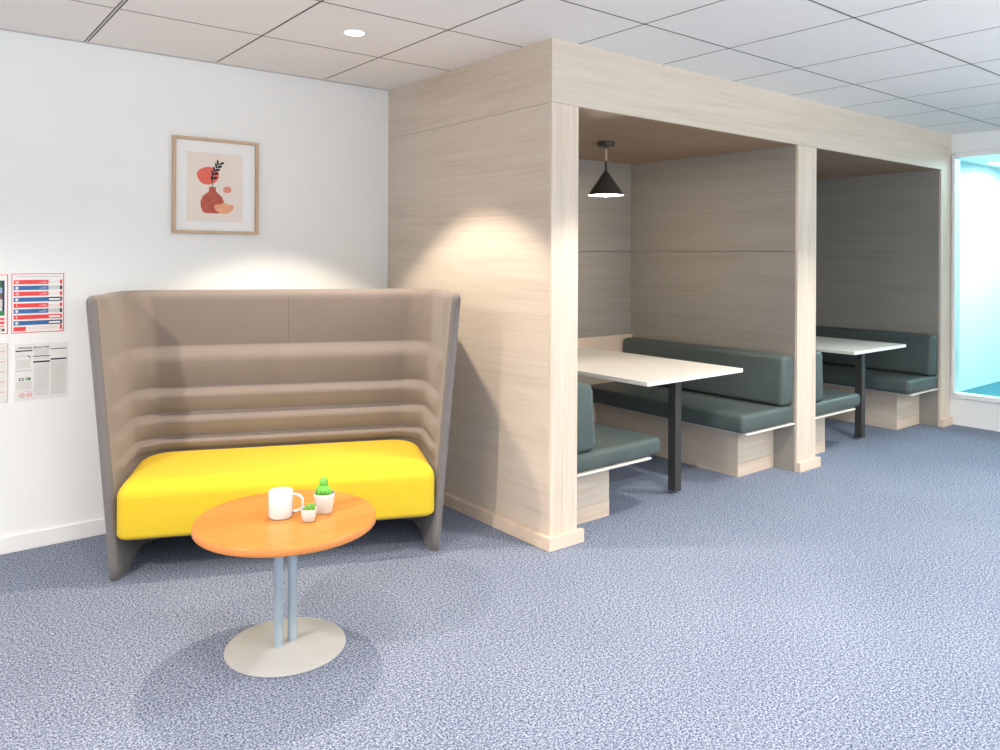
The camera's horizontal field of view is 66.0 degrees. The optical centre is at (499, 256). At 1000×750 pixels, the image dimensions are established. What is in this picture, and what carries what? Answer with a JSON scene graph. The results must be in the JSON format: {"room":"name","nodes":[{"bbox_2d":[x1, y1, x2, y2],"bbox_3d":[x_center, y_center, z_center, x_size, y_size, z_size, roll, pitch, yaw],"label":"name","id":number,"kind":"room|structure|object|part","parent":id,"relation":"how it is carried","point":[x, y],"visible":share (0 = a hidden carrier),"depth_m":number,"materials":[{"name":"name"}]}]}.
{"room":"common room","nodes":[
{"label":"common room","id":0,"kind":"room"},
{"bbox_2d":[0,30,615,537],"bbox_3d":[-1.583,0.143,4.658,12.000,2.700,0.120,0,0,-39],"label":"wall","id":1,"kind":"structure","parent":0,"point":[87,130],"depth_m":4.22,"materials":[{"name":"white paint"}]},
{"bbox_2d":[0,343,7,402],"bbox_3d":[-2.569,0.583,3.797,0.239,0.297,0.002,0,0,-39],"label":"printed notice","id":2,"kind":"object","parent":1,"relation":"attached to","point":[3,347],"visible":1,"depth_m":3.86,"materials":[{"name":"paper"}]},
{"bbox_2d":[0,275,7,333],"bbox_3d":[-2.568,0.238,3.797,0.238,0.298,0.003,0,0,-39],"label":"notice","id":3,"kind":"object","parent":1,"relation":"attached to","point":[3,278],"visible":1,"depth_m":3.86,"materials":[{"name":"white paper"}]},
{"bbox_2d":[11,273,63,333],"bbox_3d":[-2.372,0.237,3.953,0.233,0.302,0.002,0,0,-39],"label":"notice","id":4,"kind":"object","parent":1,"relation":"attached to","point":[37,299],"visible":1,"depth_m":3.95,"materials":[{"name":"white paper"}]},
{"bbox_2d":[14,341,67,401],"bbox_3d":[-2.361,0.588,3.963,0.237,0.289,0.002,0,0,-39],"label":"notice","id":5,"kind":"object","parent":1,"relation":"attached to","point":[40,369],"visible":1,"depth_m":3.96,"materials":[{"name":"paper"}]},
{"bbox_2d":[0,518,105,554],"bbox_3d":[-3.504,1.443,3.049,7.000,0.084,0.014,0,0,-39],"label":"baseboard","id":6,"kind":"structure","parent":1,"relation":"attached to","point":[29,540],"depth_m":3.98,"materials":[{"name":"white paint"}]},
{"bbox_2d":[171,135,258,234],"bbox_3d":[-1.657,-0.411,4.501,0.494,0.553,0.030,0,0,-39],"label":"framed print","id":7,"kind":"object","parent":1,"relation":"hanging from","point":[215,182],"visible":1,"depth_m":4.50,"materials":[{"name":"white paper"}]},
{"bbox_2d":[0,381,999,749],"bbox_3d":[3.205,1.544,2.326,16.600,0.060,9.500,0,0,-39],"label":"floor","id":8,"kind":"structure","parent":0,"point":[851,601],"depth_m":3.13,"materials":[{"name":"carpet"}]},
{"bbox_2d":[86,288,460,580],"bbox_3d":[-1.129,0.839,4.044,1.754,1.312,0.724,0,0,-15],"label":"sofa","id":9,"kind":"object","parent":8,"relation":"on","point":[205,400],"visible":1,"depth_m":4.15,"materials":[{"name":"beige fabric"}]},
{"bbox_2d":[117,440,433,539],"bbox_3d":[-1.120,1.172,4.000,1.484,0.273,0.635,0,0,-15],"label":"seat cushion","id":10,"kind":"object","parent":9,"relation":"on","point":[161,491],"depth_m":3.81,"materials":[{"name":"yellow fabric"}]},
{"bbox_2d":[191,490,375,677],"bbox_3d":[-0.821,1.246,2.958,0.679,0.500,0.679,0,0,-39],"label":"coffee table","id":11,"kind":"object","parent":8,"relation":"on","point":[280,646],"visible":0.92,"depth_m":2.89,"materials":[{"name":"orange wood"}]},
{"bbox_3d":[-0.822,1.489,2.958,0.452,0.014,0.452,0,0,-39],"label":"plate","id":12,"kind":"part","parent":11,"relation":"part of","materials":[{"name":"beige metal"}]},
{"bbox_2d":[268,487,303,519],"bbox_3d":[-0.826,0.945,2.953,0.117,0.102,0.104,0,0,-39],"label":"mug","id":13,"kind":"object","parent":11,"relation":"on","point":[280,499],"visible":0.99,"depth_m":2.92,"materials":[{"name":"white ceramic"}]},
{"bbox_3d":[-0.774,0.942,2.950,0.046,0.074,0.011,0,0,0],"label":"handle","id":14,"kind":"part","parent":13,"relation":"part of","materials":[{"name":"white ceramic"}]},
{"bbox_2d":[301,503,316,521],"bbox_3d":[-0.720,0.963,2.907,0.054,0.068,0.054,0,0,-3],"label":"potted succulent","id":15,"kind":"object","parent":11,"relation":"on","point":[309,512],"visible":1,"depth_m":2.88,"materials":[{"name":"white ceramic"}]},
{"bbox_2d":[314,477,334,513],"bbox_3d":[-0.687,0.929,3.010,0.082,0.136,0.082,0,0,-39],"label":"potted cactus","id":16,"kind":"object","parent":11,"relation":"on","point":[324,496],"visible":1,"depth_m":2.98,"materials":[{"name":"white ceramic"}]},
{"bbox_3d":[-0.690,0.910,3.010,0.057,0.050,0.058,0,0,-39],"label":"cactus stem","id":17,"kind":"part","parent":16,"relation":"part of","materials":[{"name":"green plant"}]},
{"bbox_2d":[314,490,334,513],"bbox_3d":[-0.687,0.960,3.010,0.082,0.075,0.082,0,0,-39],"label":"pot","id":18,"kind":"object","parent":16,"relation":"attached to","point":[324,499],"depth_m":2.98,"materials":[{"name":"white ceramic"}]},
{"bbox_2d":[577,381,659,524],"bbox_3d":[0.210,1.090,4.886,0.712,0.822,1.502,0,0,-39],"label":"seat","id":19,"kind":"object","parent":8,"relation":"on","point":[601,448],"visible":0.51,"depth_m":4.34,"materials":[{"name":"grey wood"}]},
{"bbox_3d":[-0.004,0.864,4.714,0.160,0.372,1.502,0,0,-39],"label":"backrest","id":20,"kind":"part","parent":19,"relation":"part of","materials":[{"name":"green leather"}]},
{"bbox_2d":[577,422,659,472],"bbox_3d":[0.210,1.105,4.887,0.712,0.105,1.500,0,0,-39],"label":"seat cushion","id":21,"kind":"object","parent":19,"relation":"on","point":[614,447],"depth_m":4.36,"materials":[{"name":"teal leather"}]},
{"bbox_2d":[577,347,742,494],"bbox_3d":[0.776,1.118,5.365,0.950,0.770,1.468,0,0,-39],"label":"table","id":22,"kind":"object","parent":8,"relation":"on","point":[636,369],"visible":0.8,"depth_m":4.92,"materials":[{"name":"white laminate"}]},
{"bbox_3d":[1.110,1.122,4.890,0.060,0.721,0.060,0,0,-39],"label":"leg","id":23,"kind":"part","parent":22,"relation":"part of","materials":[{"name":"black metal"}]},
{"bbox_2d":[388,38,952,551],"bbox_3d":[1.662,0.195,6.093,4.923,2.625,1.675,0,0,-39],"label":"booth","id":24,"kind":"object","parent":8,"relation":"on","point":[747,217],"visible":0.8,"depth_m":5.16,"materials":[{"name":"brown wood"}]},
{"bbox_3d":[-0.245,-0.962,4.602,0.018,0.328,1.628,0,0,-39],"label":"panel","id":25,"kind":"part","parent":24,"relation":"part of","materials":[{"name":"brown wood"}]},
{"bbox_3d":[-0.250,0.352,4.602,0.018,2.294,1.628,0,0,-39],"label":"panel","id":26,"kind":"part","parent":24,"relation":"part of","materials":[{"name":"brown wood"}]},
{"bbox_3d":[0.330,0.354,4.011,0.190,2.294,0.018,0,0,-39],"label":"post","id":27,"kind":"part","parent":24,"relation":"part of","materials":[{"name":"brown wood"}]},
{"bbox_3d":[0.288,1.079,5.931,2.140,0.845,0.021,0,0,-39],"label":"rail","id":28,"kind":"part","parent":24,"relation":"part of","materials":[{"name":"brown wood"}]},
{"bbox_2d":[588,141,623,196],"bbox_3d":[0.731,-0.603,5.311,0.248,0.376,0.248,0,0,-39],"label":"pendant lamp","id":29,"kind":"object","parent":24,"relation":"hanging from","point":[605,186],"visible":1,"depth_m":5.26,"materials":[{"name":"black metal"}]},
{"bbox_3d":[0.731,-0.506,5.311,0.248,0.165,0.248,0,0,-39],"label":"lamp shade","id":30,"kind":"part","parent":29,"relation":"part of","materials":[{"name":"black metal"}]},
{"bbox_3d":[2.176,-0.951,5.476,4.895,0.329,0.018,0,0,-39],"label":"fascia panel","id":31,"kind":"part","parent":24,"relation":"part of","materials":[{"name":"brown wood"}]},
{"bbox_3d":[2.175,0.362,5.479,0.246,2.294,0.018,0,0,-39],"label":"post","id":32,"kind":"part","parent":24,"relation":"part of","materials":[{"name":"brown wood"}]},
{"bbox_3d":[4.006,0.370,6.936,0.205,2.294,0.018,0,0,-39],"label":"post","id":33,"kind":"part","parent":24,"relation":"part of","materials":[{"name":"brown wood"}]},
{"bbox_2d":[591,337,794,476],"bbox_3d":[1.360,1.095,5.801,0.617,0.822,1.502,0,0,-39],"label":"seat","id":34,"kind":"object","parent":8,"relation":"on","point":[728,422],"visible":0.7,"depth_m":5.52,"materials":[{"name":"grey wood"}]},
{"bbox_3d":[1.376,1.341,5.927,0.434,0.330,1.325,0,0,-39],"label":"panel","id":35,"kind":"part","parent":34,"relation":"part of","materials":[{"name":"brown wood"}]},
{"bbox_2d":[591,381,792,433],"bbox_3d":[1.360,1.101,5.802,0.617,0.125,1.500,0,0,-39],"label":"seat cushion","id":36,"kind":"object","parent":34,"relation":"on","point":[718,411],"depth_m":5.45,"materials":[{"name":"teal leather"}]},
{"bbox_3d":[1.540,0.861,5.943,0.159,0.352,1.502,0,0,-39],"label":"backrest","id":37,"kind":"part","parent":34,"relation":"part of","materials":[{"name":"teal leather"}]},
{"bbox_2d":[815,350,859,453],"bbox_3d":[2.078,1.098,6.372,0.712,0.822,1.502,0,0,-39],"label":"seat","id":38,"kind":"object","parent":8,"relation":"on","point":[828,402],"visible":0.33,"depth_m":5.82,"materials":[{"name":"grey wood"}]},
{"bbox_3d":[1.863,0.872,6.200,0.160,0.372,1.502,0,0,-39],"label":"backrest","id":39,"kind":"part","parent":38,"relation":"part of","materials":[{"name":"teal leather"}]},
{"bbox_2d":[815,388,859,415],"bbox_3d":[2.077,1.114,6.372,0.712,0.105,1.500,0,0,-39],"label":"seat cushion","id":40,"kind":"object","parent":38,"relation":"on","point":[833,402],"depth_m":5.82,"materials":[{"name":"teal leather"}]},
{"bbox_2d":[816,336,905,439],"bbox_3d":[2.658,1.127,6.863,0.890,0.770,1.468,0,0,-39],"label":"table","id":41,"kind":"object","parent":8,"relation":"on","point":[858,348],"visible":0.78,"depth_m":6.37,"materials":[{"name":"white laminate"}]},
{"bbox_3d":[2.984,1.131,6.381,0.060,0.721,0.060,0,0,-39],"label":"leg","id":42,"kind":"part","parent":41,"relation":"part of","materials":[{"name":"black metal"}]},
{"bbox_2d":[816,326,937,429],"bbox_3d":[3.221,1.103,7.281,0.582,0.822,1.502,0,0,-39],"label":"seat","id":43,"kind":"object","parent":8,"relation":"on","point":[895,379],"visible":0.5,"depth_m":6.91,"materials":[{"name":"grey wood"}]},
{"bbox_3d":[3.221,1.349,7.395,0.439,0.330,1.325,0,0,-39],"label":"panel","id":44,"kind":"part","parent":43,"relation":"part of","materials":[{"name":"brown wood"}]},
{"bbox_3d":[3.387,0.872,7.412,0.160,0.358,1.502,0,0,-39],"label":"backrest","id":45,"kind":"part","parent":43,"relation":"part of","materials":[{"name":"teal leather"}]},
{"bbox_2d":[822,363,936,393],"bbox_3d":[3.220,1.112,7.282,0.582,0.119,1.500,0,0,-39],"label":"seat cushion","id":46,"kind":"object","parent":43,"relation":"on","point":[877,379],"depth_m":6.83,"materials":[{"name":"teal leather"}]},
{"bbox_2d":[0,0,999,168],"bbox_3d":[3.217,-1.123,2.326,16.600,0.075,9.500,0,0,-39],"label":"ceiling","id":47,"kind":"structure","parent":0,"point":[934,65],"depth_m":3.95,"materials":[{"name":"tile"}]},
{"bbox_2d":[341,29,367,36],"bbox_3d":[-0.733,-1.128,3.876,0.132,0.008,0.132,0,0,-39],"label":"recessed light","id":48,"kind":"object","parent":47,"relation":"in","point":[348,32],"visible":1,"depth_m":3.87,"materials":[{"name":"white paint"}]},
{"bbox_2d":[345,30,363,35],"bbox_3d":[-0.733,-1.126,3.876,0.096,0.001,0.096,0,0,-39],"label":"diffuser","id":49,"kind":"object","parent":48,"relation":"attached to","point":[354,33],"depth_m":3.88,"materials":[{"name":"white plastic"}]},
{"bbox_2d":[985,161,999,165],"bbox_3d":[5.912,-1.067,8.816,0.700,0.014,0.400,0,0,-39],"label":"ceiling light","id":50,"kind":"object","parent":47,"relation":"attached to","point":[997,163],"visible":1,"depth_m":8.76,"materials":[{"name":"white paint"}]},
{"bbox_2d":[950,129,999,431],"bbox_3d":[6.067,0.177,4.599,0.100,2.700,9.500,0,0,-39],"label":"wall","id":51,"kind":"structure","parent":0,"point":[964,412],"depth_m":6.85,"materials":[{"name":"white paint"}]},
{"bbox_2d":[951,149,999,403],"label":"window","id":52,"kind":"structure","parent":51,"relation":"in","point":[956,157],"depth_m":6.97,"materials":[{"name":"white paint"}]}
]}

